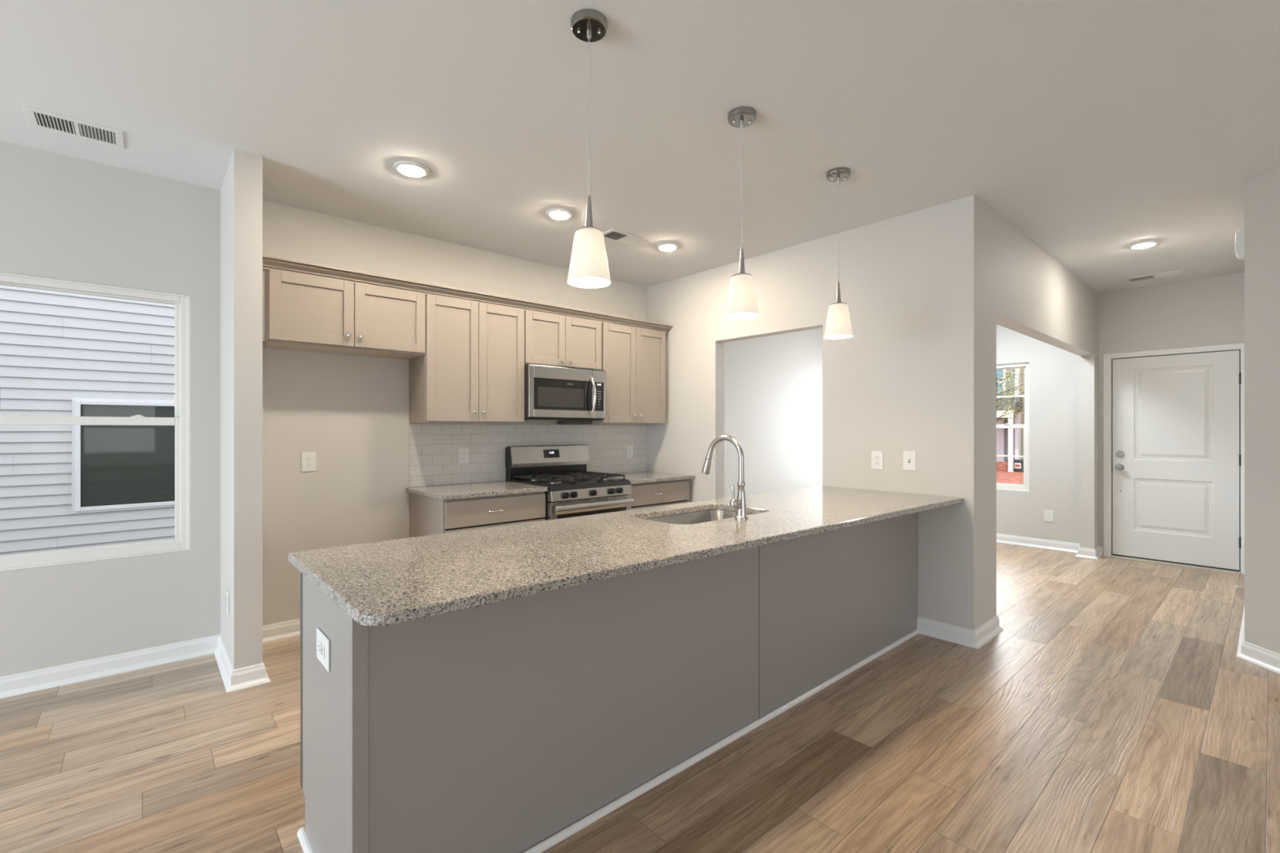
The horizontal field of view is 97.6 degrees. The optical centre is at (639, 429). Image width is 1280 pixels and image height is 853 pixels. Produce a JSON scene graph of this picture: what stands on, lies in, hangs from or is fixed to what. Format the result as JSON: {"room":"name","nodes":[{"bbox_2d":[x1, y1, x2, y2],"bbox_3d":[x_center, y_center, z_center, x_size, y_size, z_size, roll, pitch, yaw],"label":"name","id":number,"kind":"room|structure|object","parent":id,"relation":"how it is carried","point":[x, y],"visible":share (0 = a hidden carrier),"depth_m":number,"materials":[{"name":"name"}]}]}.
{"room":"kitchen","nodes":[
{"label":"kitchen","id":0,"kind":"room"},
{"bbox_2d":[220,148,262,669],"bbox_3d":[-2.235,-0.053,3.133,0.121,2.743,0.662,0,0,-42],"label":"wall","id":1,"kind":"structure","parent":0,"point":[242,188],"depth_m":2.90,"materials":[{"name":"grey paint"}]},
{"bbox_2d":[226,588,229,615],"bbox_3d":[-2.230,0.933,3.028,0.008,0.127,0.083,0,0,-42],"label":"outlet plate","id":2,"kind":"object","parent":1,"relation":"attached to","point":[227,590],"visible":1,"depth_m":3.02,"materials":[{"name":"white plastic"}]},
{"bbox_2d":[0,140,822,676],"bbox_3d":[-1.754,-0.053,4.102,12.420,2.743,0.150,0,0,-42],"label":"wall","id":3,"kind":"structure","parent":0,"point":[64,217],"depth_m":3.50,"materials":[{"name":"grey paint"}]},
{"bbox_2d":[0,271,190,571],"bbox_3d":[-2.989,-0.038,2.996,0.911,1.488,0.097,0,0,-42],"label":"window","id":4,"kind":"structure","parent":3,"relation":"in","point":[181,420],"depth_m":3.14,"materials":[{"name":"white plastic"}]},
{"bbox_2d":[0,618,300,698],"bbox_3d":[-3.725,1.269,1.790,6.102,0.098,0.694,0,0,-42],"label":"baseboard","id":5,"kind":"structure","parent":3,"relation":"attached to","point":[233,680],"depth_m":2.99,"materials":[{"name":"white paint"}]},
{"bbox_2d":[301,451,315,471],"bbox_3d":[-2.152,0.210,3.643,0.083,0.127,0.008,0,0,-42],"label":"outlet plate","id":6,"kind":"object","parent":3,"relation":"attached to","point":[308,459],"visible":1,"depth_m":3.64,"materials":[{"name":"white plastic"}]},
{"bbox_2d":[306,456,311,461],"bbox_3d":[-2.150,0.190,3.641,0.033,0.028,0.003,0,0,-42],"label":"receptacle","id":7,"kind":"object","parent":6,"relation":"attached to","point":[308,458],"depth_m":3.64,"materials":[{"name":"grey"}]},
{"bbox_2d":[306,462,311,466],"bbox_3d":[-2.150,0.230,3.641,0.033,0.028,0.003,0,0,-42],"label":"receptacle","id":8,"kind":"object","parent":6,"relation":"attached to","point":[308,464],"depth_m":3.64,"materials":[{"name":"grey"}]},
{"bbox_2d":[262,269,425,359],"bbox_3d":[-1.924,-0.726,3.611,0.976,0.436,0.360,0,0,-42],"label":"upper cabinet","id":9,"kind":"object","parent":3,"relation":"attached to","point":[301,312],"visible":0.99,"depth_m":3.48,"materials":[{"name":"beige paint"}]},
{"bbox_2d":[262,254,673,333],"bbox_3d":[-1.040,-0.954,4.385,3.327,0.064,0.373,0,0,-42],"label":"crown molding","id":10,"kind":"structure","parent":9,"relation":"attached to","point":[268,262],"depth_m":3.88,"materials":[{"name":"beige paint"}]},
{"bbox_2d":[408,294,524,423],"bbox_3d":[-1.273,-0.494,4.188,0.762,0.899,0.360,0,0,-42],"label":"upper cabinet","id":11,"kind":"object","parent":3,"relation":"attached to","point":[471,370],"visible":0.99,"depth_m":4.03,"materials":[{"name":"beige paint"}]},
{"bbox_2d":[408,423,647,487],"bbox_3d":[-0.803,0.204,4.840,2.331,0.495,0.008,0,0,-42],"label":"tile backsplash","id":12,"kind":"structure","parent":3,"relation":"attached to","point":[433,447],"depth_m":4.51,"materials":[{"name":"white tile"}]},
{"bbox_2d":[457,447,468,463],"bbox_3d":[-1.364,0.203,4.331,0.083,0.127,0.008,0,0,-42],"label":"outlet plate","id":13,"kind":"object","parent":12,"relation":"attached to","point":[463,452],"visible":1,"depth_m":4.33,"materials":[{"name":"white plastic"}]},
{"bbox_2d":[626,444,633,457],"bbox_3d":[-0.097,0.215,5.455,0.083,0.127,0.008,0,0,-42],"label":"outlet plate","id":14,"kind":"object","parent":12,"relation":"attached to","point":[629,447],"visible":1,"depth_m":5.45,"materials":[{"name":"white plastic"}]},
{"bbox_2d":[524,310,601,370],"bbox_3d":[-0.703,-0.723,4.693,0.759,0.442,0.360,0,0,-42],"label":"upper cabinet","id":15,"kind":"object","parent":3,"relation":"attached to","point":[549,340],"visible":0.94,"depth_m":4.55,"materials":[{"name":"beige paint"}]},
{"bbox_2d":[524,364,605,424],"bbox_3d":[-0.672,-0.272,4.644,0.752,0.457,0.458,0,0,-42],"label":"microwave","id":16,"kind":"object","parent":15,"relation":"attached to","point":[565,395],"visible":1,"depth_m":4.49,"materials":[{"name":"silver metal"}]},
{"bbox_2d":[591,322,665,424],"bbox_3d":[-0.133,-0.494,5.199,0.763,0.899,0.360,0,0,-42],"label":"upper cabinet","id":17,"kind":"object","parent":3,"relation":"attached to","point":[633,358],"visible":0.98,"depth_m":5.07,"materials":[{"name":"beige paint"}]},
{"bbox_2d":[0,0,1279,293],"bbox_3d":[-0.230,-1.525,-0.404,16.120,0.200,8.940,0,0,-42],"label":"ceiling","id":18,"kind":"structure","parent":0,"point":[1095,129],"depth_m":2.49,"materials":[{"name":"white paint"}]},
{"bbox_2d":[22,105,124,148],"bbox_3d":[-2.660,-1.421,2.648,0.325,0.008,0.212,0,0,-42],"label":"ceiling vent","id":19,"kind":"object","parent":18,"relation":"in","point":[38,118],"visible":1,"depth_m":2.64,"materials":[{"name":"white plastic"}]},
{"bbox_2d":[393,160,429,177],"bbox_3d":[-1.248,-1.414,3.064,0.184,0.021,0.184,0,0,-42],"label":"recessed light","id":20,"kind":"object","parent":18,"relation":"in","point":[407,168],"visible":1,"depth_m":3.04,"materials":[{"name":"white plastic"}]},
{"bbox_2d":[546,208,573,220],"bbox_3d":[-0.529,-1.414,3.701,0.184,0.021,0.184,0,0,-42],"label":"recessed light","id":21,"kind":"object","parent":18,"relation":"in","point":[561,214],"visible":1,"depth_m":3.67,"materials":[{"name":"white plastic"}]},
{"bbox_2d":[567,8,610,288],"bbox_3d":[-0.178,-0.968,1.961,0.153,0.911,0.153,0,0,-42],"label":"pendant light","id":22,"kind":"object","parent":18,"relation":"hanging from","point":[588,268],"visible":1,"depth_m":1.92,"materials":[{"name":"white glass"}]},
{"bbox_2d":[602,228,648,246],"bbox_3d":[-0.128,-1.421,4.164,0.345,0.007,0.200,0,0,-42],"label":"ceiling vent","id":23,"kind":"object","parent":18,"relation":"in","point":[614,235],"visible":0.85,"depth_m":4.16,"materials":[{"name":"white plastic"}]},
{"bbox_2d":[655,242,679,251],"bbox_3d":[0.215,-1.414,4.361,0.184,0.021,0.184,0,0,-42],"label":"recessed light","id":24,"kind":"object","parent":18,"relation":"in","point":[666,246],"visible":1,"depth_m":4.32,"materials":[{"name":"white plastic"}]},
{"bbox_2d":[724,106,759,319],"bbox_3d":[0.461,-0.968,2.534,0.153,0.911,0.153,0,0,-42],"label":"pendant light","id":25,"kind":"object","parent":18,"relation":"hanging from","point":[741,304],"visible":1,"depth_m":2.49,"materials":[{"name":"white glass"}]},
{"bbox_2d":[823,167,853,338],"bbox_3d":[1.100,-0.968,3.108,0.153,0.911,0.153,0,0,-42],"label":"pendant light","id":26,"kind":"object","parent":18,"relation":"hanging from","point":[838,326],"visible":1,"depth_m":3.07,"materials":[{"name":"white glass"}]},
{"bbox_2d":[1127,240,1159,248],"bbox_3d":[3.871,-1.414,4.309,0.184,0.021,0.184,0,0,-42],"label":"recessed light","id":27,"kind":"object","parent":18,"relation":"in","point":[1144,244],"visible":1,"depth_m":4.28,"materials":[{"name":"white plastic"}]},
{"bbox_2d":[1123,269,1186,282],"bbox_3d":[4.778,-1.421,5.207,0.200,0.008,0.410,0,0,-42],"label":"ceiling vent","id":28,"kind":"object","parent":18,"relation":"in","point":[1180,272],"visible":1,"depth_m":5.19,"materials":[{"name":"white plastic"}]},
{"bbox_2d":[0,542,1279,852],"bbox_3d":[1.151,1.378,0.827,12.420,0.120,8.910,0,0,-42],"label":"floor","id":29,"kind":"structure","parent":0,"point":[1113,708],"depth_m":2.27,"materials":[{"name":"brown wood"}]},
{"bbox_2d":[408,491,545,537],"bbox_3d":[-1.170,0.885,4.072,0.760,0.866,0.668,0,0,-42],"label":"base cabinet","id":30,"kind":"object","parent":29,"relation":"on","point":[428,516],"visible":0.34,"depth_m":3.83,"materials":[{"name":"beige paint"}]},
{"bbox_2d":[405,480,547,500],"bbox_3d":[-1.181,0.436,4.063,0.790,0.030,0.652,0,0,-42],"label":"countertop","id":31,"kind":"structure","parent":30,"relation":"on","point":[443,492],"depth_m":3.93,"materials":[{"name":"stone"}]},
{"bbox_2d":[505,444,634,520],"bbox_3d":[-0.566,0.727,4.543,0.771,1.182,0.731,0,0,-42],"label":"range","id":32,"kind":"object","parent":29,"relation":"on","point":[573,491],"visible":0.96,"depth_m":4.49,"materials":[{"name":"silver metal"}]},
{"bbox_2d":[510,476,631,491],"bbox_3d":[-0.561,0.429,4.541,0.764,0.043,0.612,0,0,-42],"label":"cooktop","id":33,"kind":"object","parent":32,"relation":"in","point":[609,482],"depth_m":4.35,"materials":[{"name":"black metal"}]},
{"bbox_2d":[297,512,918,852],"bbox_3d":[0.329,0.885,2.757,3.402,0.866,0.672,0,0,-42],"label":"kitchen island","id":34,"kind":"object","parent":29,"relation":"on","point":[517,725],"visible":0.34,"depth_m":1.83,"materials":[{"name":"grey paint"}]},
{"bbox_2d":[316,627,329,672],"bbox_3d":[-0.912,0.632,1.610,0.008,0.088,0.142,0,0,-42],"label":"outlet plate","id":35,"kind":"object","parent":34,"relation":"attached to","point":[322,642],"visible":1,"depth_m":1.59,"materials":[{"name":"white plastic"}]},
{"bbox_2d":[318,640,321,654],"bbox_3d":[-0.927,0.632,1.624,0.003,0.033,0.028,0,0,-42],"label":"receptacle","id":36,"kind":"object","parent":35,"relation":"attached to","point":[319,642],"depth_m":1.62,"materials":[{"name":"grey plastic"}]},
{"bbox_2d":[321,644,324,658],"bbox_3d":[-0.901,0.632,1.594,0.003,0.033,0.028,0,0,-42],"label":"receptacle","id":37,"kind":"object","parent":35,"relation":"attached to","point":[322,646],"depth_m":1.59,"materials":[{"name":"grey plastic"}]},
{"bbox_2d":[288,485,963,626],"bbox_3d":[0.395,0.436,2.680,3.406,0.030,0.971,0,0,-42],"label":"island countertop","id":38,"kind":"structure","parent":34,"relation":"on","point":[386,583],"depth_m":1.93,"materials":[{"name":"stone"}]},
{"bbox_2d":[644,509,754,524],"bbox_3d":[0.310,0.552,2.819,0.745,0.200,0.460,0,0,-42],"label":"sink","id":39,"kind":"object","parent":38,"relation":"in","point":[709,515],"visible":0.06,"depth_m":3.08,"materials":[{"name":"silver metal"}]},
{"bbox_2d":[702,435,747,519],"bbox_3d":[0.390,0.224,2.700,0.106,0.394,0.274,0,0,-42],"label":"faucet","id":40,"kind":"object","parent":38,"relation":"on","point":[740,504],"visible":1,"depth_m":2.62,"materials":[{"name":"silver metal"}]},
{"bbox_2d":[629,479,691,510],"bbox_3d":[-0.009,0.885,5.102,0.795,0.866,0.668,0,0,-42],"label":"base cabinet","id":41,"kind":"object","parent":29,"relation":"on","point":[647,495],"visible":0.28,"depth_m":4.87,"materials":[{"name":"beige paint"}]},
{"bbox_2d":[603,471,694,484],"bbox_3d":[-0.010,0.436,5.102,0.798,0.030,0.652,0,0,-42],"label":"countertop","id":42,"kind":"structure","parent":41,"relation":"on","point":[636,477],"depth_m":5.01,"materials":[{"name":"stone"}]},
{"bbox_2d":[916,614,1003,648],"bbox_3d":[1.860,1.269,3.913,0.485,0.098,1.046,0,0,-42],"label":"baseboard","id":43,"kind":"structure","parent":29,"relation":"on","point":[976,638],"depth_m":3.51,"materials":[{"name":"white paint"}]},
{"bbox_2d":[646,195,980,630],"bbox_3d":[1.093,-0.053,4.552,0.120,2.743,2.956,0,0,-42],"label":"wall","id":44,"kind":"structure","parent":0,"point":[907,378],"depth_m":3.83,"materials":[{"name":"grey paint"}]},
{"bbox_2d":[871,450,883,469],"bbox_3d":[1.629,0.212,3.850,0.008,0.127,0.083,0,0,-42],"label":"outlet plate","id":45,"kind":"object","parent":44,"relation":"attached to","point":[877,457],"visible":1,"depth_m":3.85,"materials":[{"name":"white plastic"}]},
{"bbox_2d":[874,455,879,459],"bbox_3d":[1.627,0.192,3.848,0.003,0.028,0.033,0,0,-42],"label":"receptacle","id":46,"kind":"object","parent":45,"relation":"attached to","point":[876,457],"depth_m":3.85,"materials":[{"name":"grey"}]},
{"bbox_2d":[874,461,879,465],"bbox_3d":[1.627,0.232,3.848,0.003,0.028,0.033,0,0,-42],"label":"receptacle","id":47,"kind":"object","parent":45,"relation":"attached to","point":[876,463],"depth_m":3.85,"materials":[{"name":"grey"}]},
{"bbox_2d":[902,450,915,471],"bbox_3d":[1.769,0.207,3.685,0.018,0.127,0.083,0,0,-42],"label":"switch plate","id":48,"kind":"object","parent":44,"relation":"attached to","point":[908,457],"visible":1,"depth_m":3.69,"materials":[{"name":"white plastic"}]},
{"bbox_2d":[980,200,1098,625],"bbox_3d":[3.420,-0.053,4.721,3.587,2.743,0.120,0,0,-42],"label":"wall","id":49,"kind":"structure","parent":0,"point":[1024,290],"depth_m":4.11,"materials":[{"name":"grey paint"}]},
{"bbox_2d":[996,533,1103,559],"bbox_3d":[2.491,1.269,5.768,3.587,0.098,2.993,0,0,-42],"label":"baseboard","id":50,"kind":"structure","parent":49,"relation":"attached to","point":[1092,553],"depth_m":6.15,"materials":[{"name":"white paint"}]},
{"bbox_2d":[1095,445,1097,457],"bbox_3d":[4.723,0.233,5.790,0.083,0.127,0.009,0,0,-42],"label":"switch plate","id":51,"kind":"object","parent":49,"relation":"attached to","point":[1096,446],"visible":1,"depth_m":5.77,"materials":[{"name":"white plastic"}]},
{"bbox_2d":[996,272,1244,546],"bbox_3d":[4.279,-0.053,6.561,0.140,2.743,4.178,0,0,-42],"label":"wall","id":52,"kind":"structure","parent":0,"point":[1207,311],"depth_m":6.01,"materials":[{"name":"grey paint"}]},
{"bbox_2d":[996,362,1029,491],"bbox_3d":[4.144,-0.027,6.708,0.097,1.472,0.909,0,0,-42],"label":"window","id":53,"kind":"structure","parent":52,"relation":"in","point":[1025,487],"depth_m":6.40,"materials":[{"name":"white plastic"}]},
{"bbox_2d":[996,454,1023,457],"bbox_3d":[4.134,0.311,6.699,0.018,0.645,0.771,0,0,-42],"label":"grille","id":54,"kind":"object","parent":53,"relation":"attached to","point":[1001,455],"depth_m":6.51,"materials":[{"name":"white plastic"}]},
{"bbox_2d":[996,395,1024,397],"bbox_3d":[4.161,-0.384,6.724,0.018,0.653,0.771,0,0,-42],"label":"grille","id":55,"kind":"object","parent":53,"relation":"attached to","point":[1013,396],"depth_m":6.52,"materials":[{"name":"white plastic"}]},
{"bbox_2d":[1044,510,1053,522],"bbox_3d":[4.511,0.957,6.186,0.008,0.127,0.083,0,0,-42],"label":"outlet plate","id":56,"kind":"object","parent":52,"relation":"attached to","point":[1048,514],"visible":1,"depth_m":6.18,"materials":[{"name":"white plastic"}]},
{"bbox_2d":[1103,342,1244,574],"bbox_3d":[5.206,0.268,5.465,0.188,2.100,1.056,0,0,-42],"label":"door","id":57,"kind":"structure","parent":52,"relation":"in","point":[1174,419],"depth_m":5.44,"materials":[{"name":"white paint"}]},
{"bbox_2d":[1244,166,1279,653],"bbox_3d":[3.510,-0.053,2.662,0.120,2.743,1.130,0,0,3],"label":"wall","id":58,"kind":"structure","parent":0,"point":[1262,192],"depth_m":3.13,"materials":[{"name":"grey paint"}]},
{"bbox_3d":[4.547,-0.053,4.093,2.736,2.743,0.120,0,0,-42],"label":"wall","id":59,"kind":"structure","parent":0,"visible":0},
{"bbox_2d":[1234,228,1244,259],"bbox_3d":[3.793,-1.165,3.538,0.170,0.157,0.050,0,0,-42],"label":"door chime","id":60,"kind":"object","parent":59,"relation":"attached to","point":[1239,249],"visible":0.68,"depth_m":3.48,"materials":[{"name":"white plastic"}]},
{"bbox_2d":[1235,603,1279,674],"bbox_3d":[2.298,1.269,-0.455,12.135,0.098,5.170,0,0,-42],"label":"baseboard","id":61,"kind":"structure","parent":59,"relation":"attached to","point":[1260,656],"depth_m":3.15,"materials":[{"name":"white paint"}]},
{"label":"outside","id":62,"kind":"structure","parent":0,"visible":0},
{"bbox_3d":[-7.732,1.718,-0.175,28.200,0.100,50.000,0,0,-42],"label":"ground","id":63,"kind":"structure","parent":62,"visible":0},
{"bbox_2d":[0,284,174,555],"bbox_3d":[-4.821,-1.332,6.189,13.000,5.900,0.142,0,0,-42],"label":"house","id":64,"kind":"structure","parent":63,"relation":"on","point":[62,353],"depth_m":5.54,"materials":[{"name":"grey plastic"}]},
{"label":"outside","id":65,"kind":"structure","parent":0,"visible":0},
{"bbox_2d":[996,469,1023,484],"bbox_3d":[16.581,1.718,21.392,36.800,0.100,50.000,0,0,-42],"label":"ground","id":66,"kind":"structure","parent":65,"point":[1002,476],"depth_m":19.56,"materials":[{"name":"orange soil"}]},
{"bbox_2d":[996,367,1024,471],"bbox_3d":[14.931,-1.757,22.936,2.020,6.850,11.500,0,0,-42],"label":"house","id":67,"kind":"structure","parent":66,"relation":"on","point":[1010,442],"depth_m":22.94,"materials":[{"name":"beige"}]},
{"bbox_2d":[996,368,1024,424],"bbox_3d":[7.511,-0.404,11.583,2.608,4.147,2.593,0,0,41],"label":"young tree","id":68,"kind":"object","parent":66,"relation":"on","point":[1009,376],"visible":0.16,"depth_m":11.40,"materials":[{"name":"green plant"}]},
{"bbox_2d":[1007,459,1023,471],"bbox_3d":[15.069,1.443,22.266,0.752,0.450,0.659,0,0,-42],"label":"utility box","id":69,"kind":"object","parent":66,"relation":"on","point":[1018,464],"visible":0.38,"depth_m":21.99,"materials":[{"name":"grey metal"}]},
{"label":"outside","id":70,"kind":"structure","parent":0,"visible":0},
{"bbox_2d":[996,461,1007,470],"bbox_3d":[15.146,1.518,23.462,0.800,0.300,25.000,0,0,-42],"label":"bank","id":71,"kind":"object","parent":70,"point":[1000,465],"visible":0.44,"depth_m":23.32,"materials":[{"name":"red brick"}]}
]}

